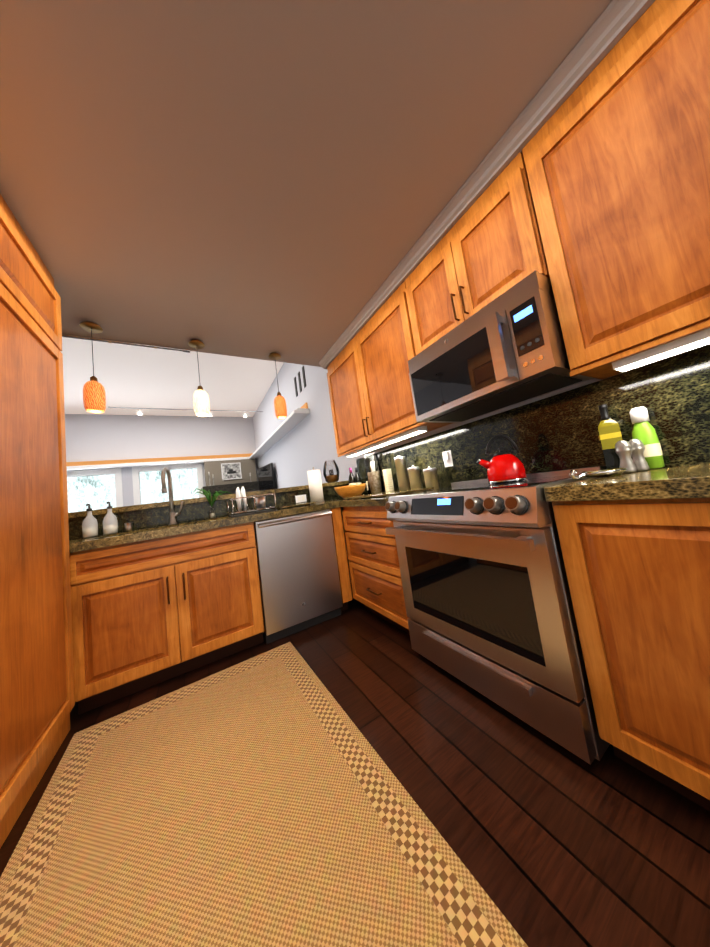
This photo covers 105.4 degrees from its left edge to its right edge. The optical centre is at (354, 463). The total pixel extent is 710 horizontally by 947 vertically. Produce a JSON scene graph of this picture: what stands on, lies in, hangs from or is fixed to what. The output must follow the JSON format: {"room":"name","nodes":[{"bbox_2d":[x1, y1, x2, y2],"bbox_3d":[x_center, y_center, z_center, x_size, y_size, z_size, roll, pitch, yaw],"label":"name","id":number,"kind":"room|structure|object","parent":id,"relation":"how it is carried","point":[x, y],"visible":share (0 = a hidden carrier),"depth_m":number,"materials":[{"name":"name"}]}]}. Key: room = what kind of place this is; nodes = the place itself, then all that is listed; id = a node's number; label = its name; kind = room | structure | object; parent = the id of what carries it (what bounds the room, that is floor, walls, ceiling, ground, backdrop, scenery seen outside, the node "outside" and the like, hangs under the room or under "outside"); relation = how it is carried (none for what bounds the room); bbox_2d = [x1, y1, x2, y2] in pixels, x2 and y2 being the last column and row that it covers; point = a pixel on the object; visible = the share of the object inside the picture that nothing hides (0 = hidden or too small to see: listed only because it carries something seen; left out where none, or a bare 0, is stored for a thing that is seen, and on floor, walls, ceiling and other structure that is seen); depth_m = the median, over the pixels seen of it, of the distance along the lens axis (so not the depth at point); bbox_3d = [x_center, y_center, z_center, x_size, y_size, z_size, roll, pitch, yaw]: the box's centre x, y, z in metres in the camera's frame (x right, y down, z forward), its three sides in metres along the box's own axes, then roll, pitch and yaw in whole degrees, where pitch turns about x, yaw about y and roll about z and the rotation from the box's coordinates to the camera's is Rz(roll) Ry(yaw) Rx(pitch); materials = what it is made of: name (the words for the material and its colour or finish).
{"room":"kitchen","nodes":[
{"label":"kitchen","id":0,"kind":"room"},
{"bbox_2d":[65,414,257,506],"bbox_3d":[-5.271,0.545,7.151,5.200,3.700,0.150,-5,-6,-31],"label":"wall","id":1,"kind":"structure","parent":0,"point":[92,437],"depth_m":7.17,"materials":[{"name":"grey paint"}]},
{"bbox_2d":[67,468,122,512],"bbox_3d":[-6.417,1.085,6.377,1.490,1.840,0.160,-5,-6,-31],"label":"window","id":2,"kind":"structure","parent":1,"relation":"in","point":[117,485],"depth_m":6.62,"materials":[{"name":"white"}]},
{"bbox_2d":[132,463,203,504],"bbox_3d":[-4.933,0.960,7.257,1.550,1.850,0.160,-5,-6,-31],"label":"window","id":3,"kind":"structure","parent":1,"relation":"in","point":[137,485],"depth_m":7.16,"materials":[{"name":"white"}]},
{"bbox_2d":[66,366,309,470],"bbox_3d":[-4.191,-0.695,5.158,5.198,0.820,4.698,-5,-6,-31],"label":"ledge","id":4,"kind":"object","parent":1,"relation":"attached to","point":[294,418],"visible":0.83,"depth_m":6.62,"materials":[{"name":"white paint"}]},
{"bbox_2d":[60,337,283,416],"bbox_3d":[-4.042,-1.777,4.763,5.200,0.100,6.150,-5,-6,-31],"label":"ceiling","id":5,"kind":"structure","parent":0,"point":[135,376],"depth_m":5.46,"materials":[{"name":"beige paint"}]},
{"bbox_2d":[108,407,262,416],"bbox_3d":[-3.014,-0.929,5.110,2.500,0.204,0.080,-5,-6,-31],"label":"rail","id":6,"kind":"object","parent":5,"relation":"attached to","point":[140,413],"visible":0.88,"depth_m":4.93,"materials":[{"name":"silver metal"}]},
{"bbox_2d":[0,0,612,366],"bbox_3d":[-1.149,-2.019,-0.152,5.200,1.330,5.200,-5,-6,-31],"label":"ceiling","id":7,"kind":"structure","parent":0,"point":[286,180],"depth_m":1.11,"materials":[{"name":"grey paint"}]},
{"bbox_2d":[79,321,105,412],"bbox_3d":[-1.901,-0.700,1.963,0.124,0.669,0.124,-5,-6,-31],"label":"pendant light","id":8,"kind":"object","parent":7,"relation":"hanging from","point":[94,397],"visible":1,"depth_m":1.92,"materials":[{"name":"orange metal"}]},
{"bbox_2d":[62,333,189,352],"bbox_3d":[-1.987,-0.993,2.197,1.110,0.023,0.038,-5,-6,-31],"label":"trim","id":9,"kind":"structure","parent":7,"relation":"attached to","point":[123,342],"depth_m":2.23,"materials":[{"name":"silver metal"}]},
{"bbox_2d":[188,339,209,416],"bbox_3d":[-1.346,-0.740,2.338,0.124,0.669,0.124,-5,-6,-31],"label":"pendant light","id":10,"kind":"object","parent":7,"relation":"hanging from","point":[201,402],"visible":1,"depth_m":2.29,"materials":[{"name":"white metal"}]},
{"bbox_2d":[268,352,286,418],"bbox_3d":[-0.772,-0.783,2.712,0.124,0.669,0.124,-5,-6,-31],"label":"pendant light","id":11,"kind":"object","parent":7,"relation":"hanging from","point":[280,407],"visible":1,"depth_m":2.66,"materials":[{"name":"orange glass"}]},
{"bbox_2d":[0,583,709,946],"bbox_3d":[-2.211,1.555,2.144,5.420,0.060,11.450,-5,-6,-31],"label":"floor","id":12,"kind":"structure","parent":0,"point":[550,841],"depth_m":0.82,"materials":[{"name":"brown wood"}]},
{"bbox_2d":[0,194,74,847],"bbox_3d":[-1.493,0.040,0.718,0.618,2.466,1.446,-5,-6,-31],"label":"tall cabinet","id":13,"kind":"object","parent":12,"relation":"on","point":[37,699],"visible":1,"depth_m":1.15,"materials":[{"name":"brown wood"}]},
{"bbox_2d":[70,522,264,714],"bbox_3d":[-1.243,0.932,1.934,0.975,0.868,0.623,-5,-6,-31],"label":"base cabinet","id":14,"kind":"object","parent":12,"relation":"on","point":[148,613],"depth_m":1.63,"materials":[{"name":"brown wood"}]},
{"bbox_2d":[68,482,347,560],"bbox_3d":[-1.067,0.697,2.283,2.850,1.349,1.040,-5,-6,-31],"label":"countertop","id":15,"kind":"structure","parent":12,"relation":"on","point":[149,521],"depth_m":2.13,"materials":[{"name":"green stone"}]},
{"bbox_2d":[82,504,97,537],"bbox_3d":[-1.900,0.408,1.935,0.084,0.236,0.094,-5,-6,-31],"label":"soap dispenser","id":16,"kind":"object","parent":15,"relation":"on","point":[88,532],"visible":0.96,"depth_m":1.92,"materials":[{"name":"white glass"}]},
{"bbox_2d":[102,502,117,534],"bbox_3d":[-1.806,0.400,1.991,0.084,0.236,0.094,-5,-6,-31],"label":"soap dispenser","id":17,"kind":"object","parent":15,"relation":"on","point":[108,528],"visible":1,"depth_m":1.97,"materials":[{"name":"white glass"}]},
{"bbox_2d":[124,522,132,531],"bbox_3d":[-1.720,0.483,2.054,0.048,0.062,0.048,-5,-6,-31],"label":"steel cup","id":18,"kind":"object","parent":15,"relation":"on","point":[128,526],"visible":1,"depth_m":2.04,"materials":[{"name":"white metal"}]},
{"bbox_2d":[161,468,182,524],"bbox_3d":[-1.448,0.257,2.150,0.128,0.452,0.214,-5,-6,-31],"label":"faucet","id":19,"kind":"object","parent":15,"relation":"on","point":[173,515],"visible":1,"depth_m":2.19,"materials":[{"name":"silver metal"}]},
{"bbox_2d":[192,488,230,518],"bbox_3d":[-1.205,0.328,2.295,0.301,0.273,0.155,-5,-6,-31],"label":"potted plant","id":20,"kind":"object","parent":15,"relation":"on","point":[212,502],"visible":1,"depth_m":2.32,"materials":[{"name":"green plant"}]},
{"bbox_2d":[227,487,277,516],"bbox_3d":[-0.893,0.306,2.306,0.340,0.234,0.410,-5,-6,-31],"label":"dish rack","id":21,"kind":"object","parent":15,"relation":"on","point":[261,502],"visible":1,"depth_m":2.24,"materials":[{"name":"grey metal"}]},
{"bbox_2d":[271,502,315,508],"bbox_3d":[-0.579,0.394,2.531,0.335,0.018,0.310,-5,-6,-31],"label":"glass cutting board","id":22,"kind":"object","parent":15,"relation":"on","point":[286,506],"visible":0.9,"depth_m":2.43,"materials":[{"name":"glass"}]},
{"bbox_2d":[295,494,306,502],"bbox_3d":[-0.557,0.364,2.795,0.115,0.075,0.008,-5,-6,-31],"label":"outlet","id":23,"kind":"object","parent":15,"relation":"attached to","point":[300,498],"visible":1,"depth_m":2.79,"materials":[{"name":"white plastic"}]},
{"bbox_2d":[307,467,324,502],"bbox_3d":[-0.408,0.217,2.784,0.148,0.369,0.148,-5,-6,-31],"label":"paper towel","id":24,"kind":"object","parent":15,"relation":"on","point":[315,486],"visible":0.94,"depth_m":2.73,"materials":[{"name":"paper"}]},
{"bbox_2d":[202,459,258,495],"bbox_3d":[-3.473,1.051,7.745,1.500,2.328,0.458,-5,-6,-31],"label":"fireplace","id":25,"kind":"object","parent":12,"relation":"on","point":[248,482],"visible":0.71,"depth_m":7.69,"materials":[{"name":"beige"}]},
{"bbox_2d":[221,462,241,479],"bbox_3d":[-3.572,0.224,7.819,0.520,0.480,0.039,-5,-6,-31],"label":"picture","id":26,"kind":"object","parent":25,"relation":"attached to","point":[230,471],"visible":0.98,"depth_m":7.81,"materials":[{"name":"paper"}]},
{"bbox_2d":[0,642,527,946],"bbox_3d":[-0.432,1.149,0.826,1.133,0.010,1.893,-5,-6,-31],"label":"rug","id":27,"kind":"object","parent":12,"relation":"on","point":[264,799],"visible":0.97,"depth_m":0.82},
{"bbox_2d":[254,509,342,643],"bbox_3d":[-0.543,0.873,2.314,0.604,0.866,0.654,-5,-6,-31],"label":"dishwasher","id":28,"kind":"object","parent":12,"relation":"on","point":[300,588],"visible":0.94,"depth_m":2.06,"materials":[{"name":"grey metal"}]},
{"bbox_2d":[331,507,351,611],"bbox_3d":[-0.551,0.876,2.344,0.773,0.868,0.623,-5,-6,-31],"label":"base cabinet","id":29,"kind":"object","parent":12,"relation":"on","point":[338,531],"depth_m":2.26,"materials":[{"name":"brown wood"}]},
{"bbox_2d":[342,506,409,634],"bbox_3d":[0.376,0.727,2.109,0.654,0.868,0.756,-5,-6,-31],"label":"base cabinet","id":30,"kind":"object","parent":12,"relation":"on","point":[375,575],"visible":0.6,"depth_m":1.93,"materials":[{"name":"brown wood"}]},
{"bbox_2d":[385,465,609,764],"bbox_3d":[0.722,0.566,1.396,0.720,0.956,0.844,-5,-6,-31],"label":"range","id":31,"kind":"object","parent":12,"relation":"on","point":[488,604],"visible":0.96,"depth_m":1.07,"materials":[{"name":"silver metal"}]},
{"bbox_2d":[477,434,526,483],"bbox_3d":[0.790,-0.029,1.453,0.198,0.258,0.187,-5,-6,-31],"label":"kettle","id":32,"kind":"object","parent":31,"relation":"on","point":[502,466],"visible":1,"depth_m":1.40,"materials":[{"name":"red metal"}]},
{"bbox_2d":[336,345,709,582],"bbox_3d":[0.638,0.402,1.639,0.639,1.350,3.920,-5,-6,-31],"label":"countertop","id":33,"kind":"structure","parent":12,"relation":"on","point":[671,395],"depth_m":1.24,"materials":[{"name":"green stone"}]},
{"bbox_2d":[323,459,339,482],"bbox_3d":[-0.286,0.096,3.249,0.196,0.279,0.196,-5,-6,-31],"label":"vase","id":34,"kind":"object","parent":33,"relation":"on","point":[331,477],"visible":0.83,"depth_m":3.23,"materials":[{"name":"brown glass"}]},
{"bbox_2d":[334,483,365,498],"bbox_3d":[-0.040,0.282,2.693,0.324,0.125,0.324,-5,-6,-31],"label":"wooden bowl","id":35,"kind":"object","parent":33,"relation":"on","point":[343,492],"visible":0.88,"depth_m":2.58,"materials":[{"name":"brown wood"}]},
{"bbox_2d":[348,468,355,484],"bbox_3d":[-0.030,0.203,2.911,0.075,0.318,0.075,-5,-6,-31],"label":"wine bottle","id":36,"kind":"object","parent":33,"relation":"on","point":[351,480],"visible":0.62,"depth_m":2.89,"materials":[{"name":"black"}]},
{"bbox_2d":[355,467,362,494],"bbox_3d":[0.032,0.202,2.982,0.075,0.318,0.075,-5,-6,-31],"label":"wine bottle","id":37,"kind":"object","parent":33,"relation":"on","point":[357,479],"visible":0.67,"depth_m":2.96,"materials":[{"name":"black glass"}]},
{"bbox_2d":[365,452,383,493],"bbox_3d":[0.192,0.105,2.759,0.156,0.424,0.156,-5,-6,-31],"label":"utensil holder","id":38,"kind":"object","parent":33,"relation":"on","point":[374,481],"visible":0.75,"depth_m":2.72,"materials":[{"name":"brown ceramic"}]},
{"bbox_2d":[345,487,433,499],"bbox_3d":[0.238,0.245,2.159,0.350,0.021,0.730,-5,-6,-31],"label":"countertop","id":39,"kind":"structure","parent":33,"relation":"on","point":[391,493],"depth_m":1.94,"materials":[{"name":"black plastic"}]},
{"bbox_2d":[382,469,393,491],"bbox_3d":[0.321,0.170,2.588,0.062,0.229,0.060,-5,-6,-31],"label":"stack","id":40,"kind":"object","parent":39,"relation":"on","point":[386,474],"visible":0.96,"depth_m":2.57,"materials":[{"name":"beige"}]},
{"bbox_2d":[394,455,409,489],"bbox_3d":[0.409,0.088,2.350,0.097,0.321,0.097,-5,-6,-31],"label":"canister","id":41,"kind":"object","parent":33,"relation":"on","point":[401,472],"visible":0.83,"depth_m":2.31,"materials":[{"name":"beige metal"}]},
{"bbox_2d":[407,465,421,488],"bbox_3d":[0.491,0.120,2.216,0.097,0.211,0.097,-5,-6,-31],"label":"medium canister","id":42,"kind":"object","parent":33,"relation":"on","point":[414,477],"visible":0.85,"depth_m":2.18,"materials":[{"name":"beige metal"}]},
{"bbox_2d":[423,467,438,489],"bbox_3d":[0.578,0.111,2.058,0.101,0.176,0.101,-5,-6,-31],"label":"canister","id":43,"kind":"object","parent":33,"relation":"on","point":[430,477],"visible":0.88,"depth_m":2.02,"materials":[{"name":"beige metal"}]},
{"bbox_2d":[442,450,452,466],"bbox_3d":[0.694,-0.034,2.042,0.029,0.120,0.075,-5,-6,-31],"label":"outlet","id":44,"kind":"object","parent":33,"relation":"attached to","point":[447,458],"visible":0.96,"depth_m":2.03,"materials":[{"name":"white plastic"}]},
{"bbox_2d":[569,468,626,479],"bbox_3d":[0.946,0.031,1.043,0.227,0.042,0.122,-5,-6,-31],"label":"spoon rest","id":45,"kind":"object","parent":33,"relation":"on","point":[603,473],"visible":0.98,"depth_m":1.03,"materials":[{"name":"silver metal"}]},
{"bbox_2d":[597,404,621,468],"bbox_3d":[1.136,-0.113,1.205,0.069,0.306,0.069,-12,-7,38],"label":"olive oil bottle","id":46,"kind":"object","parent":33,"relation":"on","point":[609,433],"visible":0.9,"depth_m":1.18,"materials":[{"name":"yellow glass"}]},
{"bbox_2d":[615,440,636,472],"bbox_3d":[1.086,-0.029,1.088,0.049,0.131,0.049,-5,-6,-31],"label":"salt shaker","id":47,"kind":"object","parent":33,"relation":"on","point":[623,449],"visible":0.88,"depth_m":1.07,"materials":[{"name":"silver metal"}]},
{"bbox_2d":[629,439,649,470],"bbox_3d":[1.141,-0.036,1.093,0.049,0.131,0.049,-5,-6,-31],"label":"pepper shaker","id":48,"kind":"object","parent":33,"relation":"on","point":[637,455],"visible":0.79,"depth_m":1.08,"materials":[{"name":"silver metal"}]},
{"bbox_2d":[630,406,664,468],"bbox_3d":[1.200,-0.106,1.120,0.077,0.259,0.077,-5,-6,-31],"label":"dish soap bottle","id":49,"kind":"object","parent":33,"relation":"on","point":[643,431],"visible":0.77,"depth_m":1.09,"materials":[{"name":"green plastic"}]},
{"bbox_2d":[552,498,709,810],"bbox_3d":[1.178,0.488,0.756,0.621,0.868,0.713,-5,-6,-31],"label":"base cabinet","id":50,"kind":"object","parent":12,"relation":"on","point":[638,574],"visible":0.85,"depth_m":0.74,"materials":[{"name":"brown wood"}]},
{"bbox_2d":[253,345,707,488],"bbox_3d":[-0.215,-0.475,3.711,0.120,3.700,11.350,-5,-6,-31],"label":"wall","id":51,"kind":"structure","parent":0,"point":[297,452],"depth_m":4.63,"materials":[{"name":"grey paint"}]},
{"bbox_2d":[257,463,274,490],"bbox_3d":[-2.249,0.425,6.929,0.219,0.720,1.148,-5,-6,-31],"label":"wall-mounted tv","id":52,"kind":"object","parent":51,"relation":"attached to","point":[266,480],"visible":0.76,"depth_m":6.80,"materials":[{"name":"black plastic"}]},
{"bbox_2d":[327,341,387,456],"bbox_3d":[0.063,-0.650,2.758,0.341,1.010,0.726,-5,-6,-31],"label":"upper cabinet","id":53,"kind":"object","parent":51,"relation":"attached to","point":[348,430],"depth_m":2.70,"materials":[{"name":"brown wood"}]},
{"bbox_2d":[351,281,451,444],"bbox_3d":[0.363,-0.741,2.239,0.341,1.010,0.727,-5,-6,-31],"label":"upper cabinet","id":54,"kind":"object","parent":51,"relation":"attached to","point":[371,396],"depth_m":2.11,"materials":[{"name":"brown wood"}]},
{"bbox_2d":[405,152,549,354],"bbox_3d":[0.701,-1.056,1.594,0.374,0.600,0.793,-5,-6,-31],"label":"upper cabinet","id":55,"kind":"object","parent":51,"relation":"attached to","point":[488,248],"visible":0.75,"depth_m":1.40,"materials":[{"name":"brown wood"}]},
{"bbox_2d":[408,270,591,422],"bbox_3d":[0.723,-0.538,1.516,0.487,0.419,0.791,-5,-6,-31],"label":"over-the-range microwave","id":56,"kind":"object","parent":55,"relation":"attached to","point":[507,348],"visible":0.94,"depth_m":1.30,"materials":[{"name":"silver metal"}]},
{"bbox_2d":[319,0,654,368],"bbox_3d":[0.619,-1.376,1.669,0.395,0.065,3.460,-5,-6,-31],"label":"crown molding","id":57,"kind":"structure","parent":51,"relation":"attached to","point":[613,24],"depth_m":1.18,"materials":[{"name":"grey paint"}]},
{"bbox_2d":[522,0,709,379],"bbox_3d":[1.117,-0.950,0.939,0.341,1.045,0.694,-5,-6,-31],"label":"upper cabinet","id":58,"kind":"object","parent":51,"relation":"attached to","point":[616,152],"visible":1,"depth_m":0.91,"materials":[{"name":"brown wood"}]},
{"label":"outside","id":59,"kind":"structure","parent":0,"visible":0},
{"bbox_2d":[71,469,195,509],"bbox_3d":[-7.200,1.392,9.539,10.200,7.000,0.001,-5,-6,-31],"label":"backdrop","id":60,"kind":"structure","parent":59,"point":[94,486],"depth_m":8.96,"materials":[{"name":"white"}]},
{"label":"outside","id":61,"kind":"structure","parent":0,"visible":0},
{"bbox_2d":[67,468,198,512],"bbox_3d":[-5.893,1.697,9.118,7.002,6.967,2.976,-5,-6,-31],"label":"trees","id":62,"kind":"object","parent":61,"point":[104,500],"depth_m":8.51,"materials":[{"name":"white plant"}]}
]}

